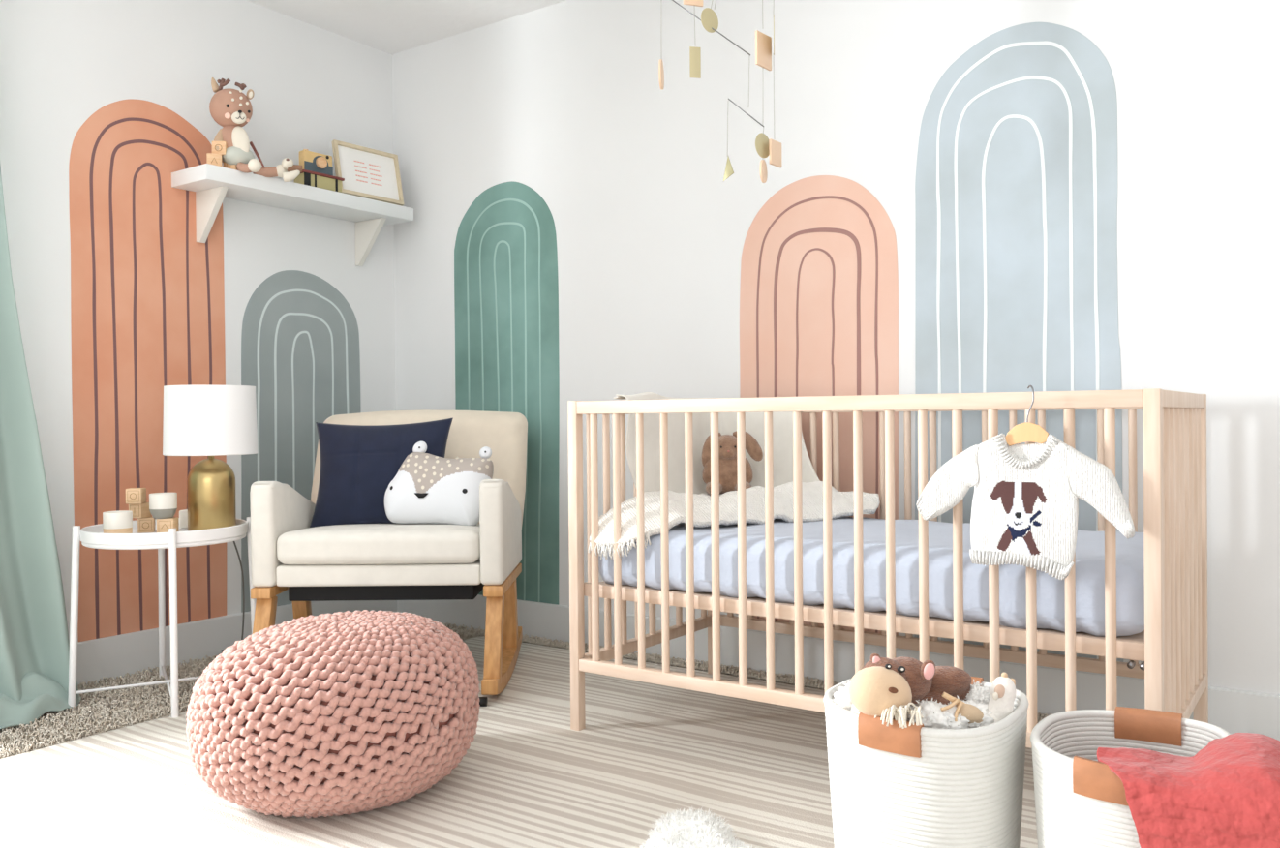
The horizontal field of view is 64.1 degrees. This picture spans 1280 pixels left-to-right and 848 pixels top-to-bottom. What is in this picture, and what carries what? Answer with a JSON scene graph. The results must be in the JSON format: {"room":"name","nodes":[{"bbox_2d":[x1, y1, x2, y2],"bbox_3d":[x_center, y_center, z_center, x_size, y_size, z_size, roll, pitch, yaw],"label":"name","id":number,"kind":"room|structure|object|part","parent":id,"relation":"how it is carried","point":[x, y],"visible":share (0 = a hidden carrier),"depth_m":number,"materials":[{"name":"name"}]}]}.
{"room":"bedroom","nodes":[
{"label":"bedroom","id":0,"kind":"room"},
{"bbox_2d":[0,0,396,641],"bbox_3d":[-2.033,-0.335,2.739,0.150,2.265,3.750,0,0,35],"label":"wall","id":1,"kind":"structure","parent":0,"point":[62,62],"depth_m":3.39,"materials":[{"name":"paint"}]},
{"bbox_2d":[68,98,226,641],"bbox_3d":[-1.562,-0.189,3.280,0.002,1.689,0.511,0,0,35],"label":"arch","id":2,"kind":"object","parent":1,"relation":"attached to","point":[147,297],"visible":0.8,"depth_m":3.23,"materials":[{"name":"orange paint"}]},
{"bbox_2d":[76,600,397,685],"bbox_3d":[-2.003,0.731,2.629,0.016,0.134,3.584,0,0,35],"label":"baseboard","id":3,"kind":"structure","parent":1,"relation":"attached to","point":[121,655],"depth_m":3.34,"materials":[{"name":"white paint"}]},
{"bbox_2d":[171,163,413,266],"bbox_3d":[-1.199,-0.716,3.632,0.200,0.218,0.867,0,0,35],"label":"wall shelf","id":4,"kind":"object","parent":1,"relation":"attached to","point":[211,183],"visible":1,"depth_m":3.51,"materials":[{"name":"white paint"}]},
{"bbox_2d":[206,152,222,166],"bbox_3d":[-1.372,-0.845,3.296,0.045,0.045,0.046,-1,0,-20],"label":"block","id":5,"kind":"object","parent":4,"relation":"on","point":[211,159],"visible":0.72,"depth_m":3.28,"materials":[{"name":"brown wood"}]},
{"bbox_2d":[212,141,227,155],"bbox_3d":[-1.360,-0.890,3.314,0.044,0.044,0.045,-1,0,-6],"label":"block","id":6,"kind":"object","parent":5,"relation":"on","point":[223,145],"visible":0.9,"depth_m":3.29,"materials":[{"name":"brown wood"}]},
{"bbox_2d":[222,160,238,170],"bbox_3d":[-1.330,-0.846,3.343,0.046,0.046,0.047,0,0,11],"label":"block","id":7,"kind":"object","parent":4,"relation":"on","point":[225,165],"visible":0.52,"depth_m":3.32,"materials":[{"name":"brown wood"}]},
{"bbox_2d":[209,77,287,177],"bbox_3d":[-1.292,-0.970,3.344,0.224,0.328,0.191,-1,0,0],"label":"deer","id":8,"kind":"object","parent":4,"relation":"on","point":[230,108],"visible":0.97,"depth_m":3.31},
{"bbox_3d":[-1.365,-0.917,3.321,0.036,0.089,0.060,-1,0,0],"label":"arm","id":9,"kind":"part","parent":8,"relation":"part of","materials":[{"name":"beige fabric"}]},
{"bbox_3d":[-1.271,-0.830,3.301,0.077,0.038,0.027,0,0,34],"label":"leg","id":10,"kind":"part","parent":8,"relation":"part of","materials":[{"name":"beige fabric"}]},
{"bbox_3d":[-1.268,-0.893,3.394,0.061,0.093,0.017,0,0,20],"label":"arm","id":11,"kind":"part","parent":8,"relation":"part of","materials":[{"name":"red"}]},
{"bbox_3d":[-1.242,-0.840,3.400,0.083,0.041,0.035,-1,0,-31],"label":"leg","id":12,"kind":"part","parent":8,"relation":"part of","materials":[{"name":"beige"}]},
{"bbox_2d":[281,157,302,182],"bbox_3d":[-1.152,-0.840,3.389,0.065,0.088,0.075,-1,0,-22],"label":"plush deer's foot","id":13,"kind":"object","parent":8,"relation":"attached to","point":[293,170],"visible":1,"depth_m":3.38,"materials":[{"name":"beige"}]},
{"bbox_2d":[294,169,344,192],"bbox_3d":[-1.149,-0.858,3.651,0.072,0.062,0.176,0,0,37],"label":"wagon","id":14,"kind":"object","parent":4,"relation":"on","point":[306,177],"visible":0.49,"depth_m":3.62,"materials":[{"name":"beige paint"}]},
{"bbox_3d":[-1.164,-0.857,3.577,0.003,0.046,0.026,0,0,37],"label":"post","id":15,"kind":"part","parent":14,"relation":"part of","materials":[{"name":"black wood"}]},
{"bbox_2d":[299,149,333,175],"bbox_3d":[-1.153,-0.931,3.645,0.049,0.083,0.118,0,0,38],"label":"camera","id":16,"kind":"object","parent":14,"relation":"on","point":[311,161],"visible":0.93,"depth_m":3.63,"materials":[{"name":"yellow wood"}]},
{"bbox_2d":[331,139,403,206],"bbox_3d":[-1.016,-0.937,3.827,0.067,0.211,0.278,0,0,43],"label":"picture frame","id":17,"kind":"object","parent":4,"relation":"on","point":[370,173],"visible":1,"depth_m":3.83,"materials":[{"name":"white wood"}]},
{"bbox_2d":[241,270,360,612],"bbox_3d":[-1.234,0.045,3.749,0.002,1.211,0.527,0,0,35],"label":"arch","id":18,"kind":"object","parent":1,"relation":"attached to","point":[300,335],"visible":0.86,"depth_m":3.71,"materials":[{"name":"grey paint"}]},
{"bbox_2d":[246,0,566,54],"bbox_3d":[0.089,-1.527,1.245,5.350,0.100,3.750,0,0,35],"label":"ceiling","id":19,"kind":"structure","parent":0,"point":[389,26],"depth_m":3.71,"materials":[{"name":"white paint"}]},
{"bbox_2d":[658,0,781,182],"bbox_3d":[0.199,-1.044,2.554,0.317,0.884,0.093,-1,0,-6],"label":"mobile","id":20,"kind":"object","parent":19,"relation":"hanging from","point":[764,146],"visible":1,"depth_m":2.55,"materials":[{"name":"gold"}]},
{"bbox_3d":[0.133,-1.082,2.550,0.052,0.075,0.006,-1,0,-20],"label":"wood plate","id":21,"kind":"part","parent":20,"relation":"part of","materials":[{"name":"beige wood"}]},
{"bbox_3d":[0.138,-0.902,2.550,0.028,0.077,0.002,-1,0,-12],"label":"gold plate","id":22,"kind":"part","parent":20,"relation":"part of","materials":[{"name":"beige"}]},
{"bbox_3d":[0.168,-0.996,2.550,0.215,0.156,0.003,-1,0,0],"label":"wire arm","id":23,"kind":"part","parent":20,"relation":"part of","materials":[{"name":"silver metal"}]},
{"bbox_3d":[0.265,-0.776,2.550,0.090,0.073,0.003,-1,0,0],"label":"wire arm","id":24,"kind":"part","parent":20,"relation":"part of","materials":[{"name":"silver metal"}]},
{"bbox_2d":[0,627,822,759],"bbox_3d":[0.110,0.837,1.259,5.350,0.100,3.750,0,0,35],"label":"floor","id":25,"kind":"structure","parent":0,"point":[140,708],"depth_m":2.74,"materials":[{"name":"beige carpet"}]},
{"bbox_2d":[0,165,81,729],"bbox_3d":[-1.788,-0.312,2.560,0.259,2.208,0.777,0,0,35],"label":"curtain","id":26,"kind":"object","parent":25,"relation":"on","point":[35,641],"visible":0.97,"depth_m":2.81,"materials":[{"name":"green fabric"}]},
{"bbox_2d":[67,517,256,717],"bbox_3d":[-1.360,0.535,2.942,0.454,0.511,0.454,0,0,35],"label":"side table","id":27,"kind":"object","parent":25,"relation":"on","point":[91,536],"visible":0.84,"depth_m":2.82,"materials":[{"name":"white metal"}]},
{"bbox_3d":[-1.567,0.538,2.830,0.035,0.511,0.019,-1,0,-29],"label":"leg","id":28,"kind":"part","parent":27,"relation":"part of","materials":[{"name":"white metal"}]},
{"bbox_2d":[102,510,132,533],"bbox_3d":[-1.451,0.281,2.842,0.074,0.074,0.074,0,0,35],"label":"cup","id":29,"kind":"object","parent":27,"relation":"on","point":[113,522],"visible":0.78,"depth_m":2.81,"materials":[{"name":"white ceramic"}]},
{"bbox_2d":[137,517,154,533],"bbox_3d":[-1.444,0.295,2.991,0.043,0.043,0.044,-1,0,-20],"label":"block","id":30,"kind":"object","parent":27,"relation":"on","point":[144,525],"visible":0.94,"depth_m":2.97,"materials":[{"name":"brown wood"}]},
{"bbox_2d":[128,502,151,518],"bbox_3d":[-1.461,0.252,2.986,0.043,0.043,0.044,0,0,14],"label":"block","id":31,"kind":"object","parent":30,"relation":"on","point":[139,510],"visible":0.75,"depth_m":2.97,"materials":[{"name":"brown wood"}]},
{"bbox_2d":[125,487,146,503],"bbox_3d":[-1.462,0.208,2.966,0.043,0.043,0.044,-1,0,-7],"label":"block","id":32,"kind":"object","parent":31,"relation":"on","point":[133,495],"visible":1,"depth_m":2.95,"materials":[{"name":"brown wood"}]},
{"bbox_3d":[-1.473,0.535,3.148,0.019,0.511,0.035,-1,0,-29],"label":"leg","id":33,"kind":"part","parent":27,"relation":"part of","materials":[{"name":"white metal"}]},
{"bbox_2d":[79,518,247,545],"bbox_3d":[-1.362,0.306,2.941,0.438,0.032,0.438,0,0,35],"label":"tray","id":34,"kind":"object","parent":27,"relation":"on","point":[94,534],"depth_m":2.77,"materials":[{"name":"white metal"}]},
{"bbox_2d":[156,517,179,532],"bbox_3d":[-1.354,0.293,2.931,0.046,0.046,0.047,-1,0,-6],"label":"block","id":35,"kind":"object","parent":27,"relation":"on","point":[163,525],"visible":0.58,"depth_m":2.91,"materials":[{"name":"brown wood"}]},
{"bbox_2d":[149,492,177,518],"bbox_3d":[-1.367,0.235,2.931,0.073,0.071,0.073,0,0,35],"label":"cup","id":36,"kind":"object","parent":35,"relation":"on","point":[162,505],"visible":1,"depth_m":2.90,"materials":[{"name":"grey ceramic"}]},
{"bbox_3d":[-1.248,0.536,2.736,0.019,0.511,0.035,-1,0,-29],"label":"leg","id":37,"kind":"part","parent":27,"relation":"part of","materials":[{"name":"white metal"}]},
{"bbox_2d":[179,509,187,528],"bbox_3d":[-1.371,0.287,3.102,0.036,0.055,0.050,-1,0,0],"label":"box","id":38,"kind":"object","parent":27,"relation":"on","point":[183,514],"visible":0.47,"depth_m":3.08,"materials":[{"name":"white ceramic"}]},
{"bbox_2d":[162,385,257,652],"bbox_3d":[-1.276,0.329,3.175,0.260,0.882,0.547,-1,0,-3],"label":"table lamp","id":39,"kind":"object","parent":27,"relation":"on","point":[211,421],"visible":0.9,"depth_m":2.95,"materials":[{"name":"brass"},{"name":"white fabric"}]},
{"bbox_3d":[-1.272,-0.011,3.030,0.260,0.202,0.260,0,0,35],"label":"lamp shade","id":40,"kind":"part","parent":39,"relation":"part of","materials":[{"name":"white fabric"}]},
{"bbox_3d":[-1.290,0.519,3.247,0.064,0.500,0.455,-1,0,-24],"label":"power cord","id":41,"kind":"part","parent":39,"relation":"part of","materials":[{"name":"grey plastic"}]},
{"bbox_3d":[-1.154,0.533,3.054,0.035,0.511,0.019,-1,0,-29],"label":"leg","id":42,"kind":"part","parent":27,"relation":"part of","materials":[{"name":"white metal"}]},
{"bbox_2d":[0,633,1043,847],"bbox_3d":[0.045,0.775,1.357,3.768,0.024,3.238,0,0,35],"label":"striped rug","id":43,"kind":"object","parent":25,"relation":"on","point":[645,751],"visible":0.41,"depth_m":2.20,"materials":[{"name":"beige carpet"}]},
{"bbox_2d":[185,609,480,819],"bbox_3d":[-0.649,0.598,2.204,0.602,0.368,0.600,0,0,37],"label":"knitted pouf","id":44,"kind":"object","parent":43,"relation":"on","point":[339,714],"visible":1,"depth_m":1.98,"materials":[{"name":"pink fabric"}]},
{"bbox_2d":[249,409,527,706],"bbox_3d":[-0.750,0.364,3.206,0.727,0.824,0.826,-1,0,0],"label":"armchair","id":45,"kind":"object","parent":43,"relation":"on","point":[361,562],"visible":0.78,"depth_m":2.92,"materials":[{"name":"beige fabric"}]},
{"bbox_3d":[-1.077,0.617,2.916,0.046,0.257,0.130,-1,0,0],"label":"leg","id":46,"kind":"part","parent":45,"relation":"part of","materials":[{"name":"brown wood"}]},
{"bbox_3d":[-1.078,0.480,3.137,0.056,0.030,0.472,-1,0,0],"label":"rail","id":47,"kind":"part","parent":45,"relation":"part of","materials":[{"name":"brown wood"}]},
{"bbox_3d":[-1.075,0.314,3.137,0.068,0.302,0.478,-1,0,0],"label":"armrest","id":48,"kind":"part","parent":45,"relation":"part of","materials":[{"name":"beige fabric"}]},
{"bbox_3d":[-1.077,0.615,3.264,0.046,0.252,0.097,-1,0,0],"label":"leg","id":49,"kind":"part","parent":45,"relation":"part of","materials":[{"name":"brown wood"}]},
{"bbox_2d":[276,523,480,564],"bbox_3d":[-0.749,0.363,3.127,0.581,0.124,0.470,-1,0,0],"label":"seat cushion","id":50,"kind":"object","parent":45,"relation":"on","point":[296,543],"depth_m":2.90,"materials":[{"name":"beige fabric"}]},
{"bbox_3d":[-0.748,0.432,3.143,0.584,0.060,0.458,-1,0,0],"label":"seat","id":51,"kind":"part","parent":45,"relation":"part of","materials":[{"name":"beige fabric"}]},
{"bbox_2d":[309,418,453,527],"bbox_3d":[-0.822,0.160,3.252,0.454,0.357,0.172,-1,0,0],"label":"throw pillow","id":52,"kind":"object","parent":45,"relation":"on","point":[358,463],"visible":0.69,"depth_m":3.21,"materials":[{"name":"blue fabric"}]},
{"bbox_3d":[-0.750,0.216,3.469,0.724,0.531,0.296,-1,0,0],"label":"backrest","id":53,"kind":"part","parent":45,"relation":"part of","materials":[{"name":"beige fabric"}]},
{"bbox_2d":[384,441,493,525],"bbox_3d":[-0.619,0.188,3.149,0.329,0.268,0.151,-1,0,0],"label":"pillow","id":54,"kind":"object","parent":45,"relation":"on","point":[427,488],"visible":0.94,"depth_m":3.10,"materials":[{"name":"white fabric"}]},
{"bbox_3d":[-0.417,0.611,2.916,0.046,0.257,0.130,-1,0,0],"label":"leg","id":55,"kind":"part","parent":45,"relation":"part of","materials":[{"name":"brown wood"}]},
{"bbox_3d":[-0.423,0.308,3.137,0.068,0.302,0.478,-1,0,0],"label":"armrest","id":56,"kind":"part","parent":45,"relation":"part of","materials":[{"name":"beige fabric"}]},
{"bbox_3d":[-0.418,0.474,3.137,0.056,0.030,0.472,-1,0,0],"label":"rail","id":57,"kind":"part","parent":45,"relation":"part of","materials":[{"name":"brown wood"}]},
{"bbox_3d":[-0.417,0.609,3.264,0.046,0.252,0.097,-1,0,0],"label":"leg","id":58,"kind":"part","parent":45,"relation":"part of","materials":[{"name":"brown wood"}]},
{"bbox_2d":[640,807,752,847],"bbox_3d":[0.110,0.747,1.654,0.472,0.077,0.645,-1,0,0],"label":"sheepskin","id":59,"kind":"object","parent":43,"relation":"on","point":[691,829],"visible":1,"depth_m":1.83,"materials":[{"name":"white fur"}]},
{"bbox_2d":[567,388,1208,748],"bbox_3d":[0.573,0.356,2.489,1.349,0.840,0.702,0,0,35],"label":"crib","id":60,"kind":"object","parent":43,"relation":"on","point":[1172,647],"visible":0.73,"depth_m":2.25,"materials":[{"name":"brown wood"}]},
{"bbox_3d":[-0.161,0.362,2.590,0.028,0.840,0.028,0,0,35],"label":"corner post","id":61,"kind":"part","parent":60,"relation":"part of","materials":[{"name":"brown wood"}]},
{"bbox_3d":[0.034,0.604,2.868,0.026,0.030,0.646,0,0,35],"label":"rail","id":62,"kind":"part","parent":60,"relation":"part of","materials":[{"name":"brown wood"}]},
{"bbox_3d":[0.224,0.355,3.143,0.028,0.840,0.028,0,0,35],"label":"corner post","id":63,"kind":"part","parent":60,"relation":"part of","materials":[{"name":"brown wood"}]},
{"bbox_2d":[613,392,870,514],"bbox_3d":[0.318,0.073,2.786,0.596,0.329,0.509,0,0,35],"label":"pillow","id":64,"kind":"object","parent":60,"relation":"on","point":[782,421],"visible":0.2,"depth_m":2.95,"materials":[{"name":"beige fabric"}]},
{"bbox_3d":[0.383,0.604,2.214,1.293,0.030,0.026,0,0,35],"label":"rail","id":65,"kind":"part","parent":60,"relation":"part of","materials":[{"name":"brown wood"}]},
{"bbox_3d":[0.377,-0.044,2.210,1.293,0.032,0.026,0,0,35],"label":"rail","id":66,"kind":"part","parent":60,"relation":"part of","materials":[{"name":"brown wood"}]},
{"bbox_3d":[0.399,0.419,2.237,1.325,0.032,0.020,0,0,35],"label":"mattress rail","id":67,"kind":"part","parent":60,"relation":"part of","materials":[{"name":"brown wood"}]},
{"bbox_2d":[598,517,1144,637],"bbox_3d":[0.577,0.330,2.494,1.282,0.160,0.634,0,0,35],"label":"mattress","id":68,"kind":"object","parent":60,"relation":"on","point":[1090,545],"visible":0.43,"depth_m":2.19,"materials":[{"name":"fabric"}]},
{"bbox_2d":[588,481,880,560],"bbox_3d":[0.270,0.244,2.676,0.543,0.178,0.662,0,0,35],"label":"knitted blanket","id":69,"kind":"object","parent":68,"relation":"on","point":[842,502],"visible":0.75,"depth_m":2.60,"materials":[{"name":"white fabric"}]},
{"bbox_2d":[700,430,762,494],"bbox_3d":[0.264,0.113,2.915,0.177,0.188,0.131,-1,0,0],"label":"plush bunny","id":70,"kind":"object","parent":69,"relation":"on","point":[727,443],"visible":0.52,"depth_m":2.90,"materials":[{"name":"brown fabric"}]},
{"bbox_3d":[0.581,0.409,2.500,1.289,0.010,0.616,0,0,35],"label":"mattress","id":71,"kind":"part","parent":60,"relation":"part of","materials":[{"name":"white fabric"}]},
{"bbox_3d":[0.768,0.598,2.767,1.293,0.030,0.026,0,0,35],"label":"rail","id":72,"kind":"part","parent":60,"relation":"part of","materials":[{"name":"brown wood"}]},
{"bbox_3d":[0.762,-0.050,2.763,1.293,0.032,0.026,0,0,35],"label":"rail","id":73,"kind":"part","parent":60,"relation":"part of","materials":[{"name":"brown wood"}]},
{"bbox_2d":[915,433,1135,579],"bbox_3d":[0.715,0.151,1.922,0.397,0.269,0.031,0,0,35],"label":"knit sweater","id":74,"kind":"object","parent":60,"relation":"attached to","point":[1024,509],"visible":1,"depth_m":1.91,"materials":[{"name":"white fabric"}]},
{"bbox_2d":[1005,385,1048,446],"bbox_3d":[0.731,-0.016,1.925,0.078,0.114,0.028,0,0,35],"label":"clothes hanger","id":75,"kind":"object","parent":60,"relation":"hanging from","point":[1024,432],"visible":1,"depth_m":1.91,"materials":[{"name":"brown wood"}]},
{"bbox_3d":[0.923,0.357,1.835,0.028,0.840,0.028,0,0,35],"label":"corner post","id":76,"kind":"part","parent":60,"relation":"part of","materials":[{"name":"brown wood"}]},
{"bbox_3d":[1.112,-0.050,2.109,0.026,0.032,0.646,0,0,35],"label":"rail","id":77,"kind":"part","parent":60,"relation":"part of","materials":[{"name":"brown wood"}]},
{"bbox_3d":[1.117,0.598,2.112,0.026,0.030,0.646,0,0,35],"label":"rail","id":78,"kind":"part","parent":60,"relation":"part of","materials":[{"name":"brown wood"}]},
{"bbox_3d":[1.308,0.350,2.387,0.028,0.840,0.028,0,0,35],"label":"corner post","id":79,"kind":"part","parent":60,"relation":"part of","materials":[{"name":"brown wood"}]},
{"bbox_2d":[822,676,1029,847],"bbox_3d":[0.467,0.606,1.670,0.306,0.329,0.331,0,0,35],"label":"rope basket","id":80,"kind":"object","parent":43,"relation":"on","point":[892,786],"visible":0.9,"depth_m":1.54,"materials":[{"name":"white fabric"}]},
{"bbox_2d":[831,679,860,714],"bbox_3d":[0.371,0.497,1.634,0.132,0.176,0.140,0,0,35],"label":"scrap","id":81,"kind":"object","parent":80,"relation":"in","point":[841,696],"visible":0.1,"depth_m":1.62,"materials":[{"name":"white fabric"}]},
{"bbox_3d":[0.379,0.468,1.545,0.096,0.051,0.026,0,0,35],"label":"leather handle","id":82,"kind":"part","parent":80,"relation":"part of","materials":[{"name":"brown leather"}]},
{"bbox_2d":[874,702,923,729],"bbox_3d":[0.392,0.438,1.532,0.066,0.038,0.059,-1,0,-9],"label":"tassels","id":83,"kind":"object","parent":80,"relation":"on","point":[900,714],"visible":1,"depth_m":1.52,"materials":[{"name":"beige fabric"}]},
{"bbox_2d":[848,653,972,718],"bbox_3d":[0.448,0.442,1.632,0.279,0.169,0.105,-1,0,-40],"label":"plush hippo","id":84,"kind":"object","parent":80,"relation":"in","point":[883,683],"visible":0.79,"depth_m":1.57,"materials":[{"name":"brown fabric"}]},
{"bbox_2d":[965,678,990,704],"bbox_3d":[0.548,0.447,1.659,0.064,0.067,0.063,0,0,35],"label":"pompom","id":85,"kind":"object","parent":84,"relation":"on","point":[980,693],"visible":0.56,"depth_m":1.65,"materials":[{"name":"white"}]},
{"bbox_2d":[907,696,995,729],"bbox_3d":[0.494,0.517,1.626,0.155,0.190,0.187,0,0,35],"label":"lamb","id":86,"kind":"object","parent":80,"relation":"in","point":[933,717],"visible":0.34,"depth_m":1.57,"materials":[{"name":"white"}]},
{"bbox_2d":[940,692,983,723],"bbox_3d":[0.494,0.440,1.580,0.079,0.053,0.037,-1,0,-16],"label":"toy","id":87,"kind":"object","parent":86,"relation":"on","point":[974,715],"visible":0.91,"depth_m":1.57,"materials":[{"name":"beige fabric"}]},
{"bbox_3d":[0.476,0.431,1.567,0.036,0.015,0.007,-1,0,-26],"label":"stick leg","id":88,"kind":"part","parent":87,"relation":"part of","materials":[{"name":"brown wood"}]},
{"bbox_3d":[0.488,0.441,1.568,0.006,0.027,0.025,0,0,42],"label":"stick leg","id":89,"kind":"part","parent":87,"relation":"part of","materials":[{"name":"brown wood"}]},
{"bbox_3d":[0.553,0.465,1.794,0.096,0.051,0.026,0,0,35],"label":"leather handle","id":90,"kind":"part","parent":80,"relation":"part of","materials":[{"name":"brown leather"}]},
{"bbox_2d":[987,672,1016,722],"bbox_3d":[0.545,0.464,1.599,0.077,0.150,0.063,0,0,35],"label":"plush llama","id":91,"kind":"object","parent":80,"relation":"in","point":[1002,691],"visible":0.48,"depth_m":1.58,"materials":[{"name":"white fabric"}]},
{"bbox_2d":[1030,706,1230,847],"bbox_3d":[0.730,0.614,1.516,0.268,0.310,0.334,0,0,35],"label":"rope basket","id":92,"kind":"object","parent":43,"relation":"on","point":[1080,803],"visible":0.52,"depth_m":1.48,"materials":[{"name":"white fabric"}]},
{"bbox_3d":[0.642,0.487,1.390,0.096,0.052,0.028,0,0,35],"label":"leather handle","id":93,"kind":"part","parent":92,"relation":"part of","materials":[{"name":"brown leather"}]},
{"bbox_3d":[0.816,0.484,1.641,0.096,0.052,0.028,0,0,35],"label":"leather handle","id":94,"kind":"part","parent":92,"relation":"part of","materials":[{"name":"brown leather"}]},
{"bbox_2d":[1097,732,1279,847],"bbox_3d":[0.788,0.524,1.373,0.312,0.203,0.251,0,0,35],"label":"blanket","id":95,"kind":"object","parent":92,"relation":"in","point":[1226,795],"visible":0.98,"depth_m":1.31,"materials":[{"name":"red fabric"}]},
{"bbox_2d":[392,0,1279,695],"bbox_3d":[1.191,-0.363,2.686,5.200,2.265,0.150,0,0,35],"label":"wall","id":96,"kind":"structure","parent":0,"point":[564,101],"depth_m":3.11,"materials":[{"name":"paint"}]},
{"bbox_2d":[454,181,559,605],"bbox_3d":[-0.498,-0.123,3.773,0.517,1.533,0.002,0,0,35],"label":"arch","id":97,"kind":"object","parent":96,"relation":"attached to","point":[506,281],"visible":0.79,"depth_m":3.73,"materials":[{"name":"green paint"}]},
{"bbox_2d":[739,175,898,635],"bbox_3d":[0.523,-0.051,3.062,0.525,1.380,0.002,0,0,35],"label":"arch","id":98,"kind":"object","parent":96,"relation":"attached to","point":[819,288],"visible":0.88,"depth_m":3.04,"materials":[{"name":"pink paint"}]},
{"bbox_2d":[396,594,1279,740],"bbox_3d":[1.153,0.703,2.623,5.200,0.134,0.016,0,0,35],"label":"baseboard","id":99,"kind":"structure","parent":96,"relation":"attached to","point":[1234,711],"depth_m":3.02,"materials":[{"name":"white paint"}]},
{"bbox_2d":[914,22,1123,662],"bbox_3d":[0.992,-0.212,2.733,0.542,1.697,0.002,0,0,35],"label":"arch","id":100,"kind":"object","parent":96,"relation":"attached to","point":[1016,182],"visible":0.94,"depth_m":2.72,"materials":[{"name":"blue paint"}]}
]}

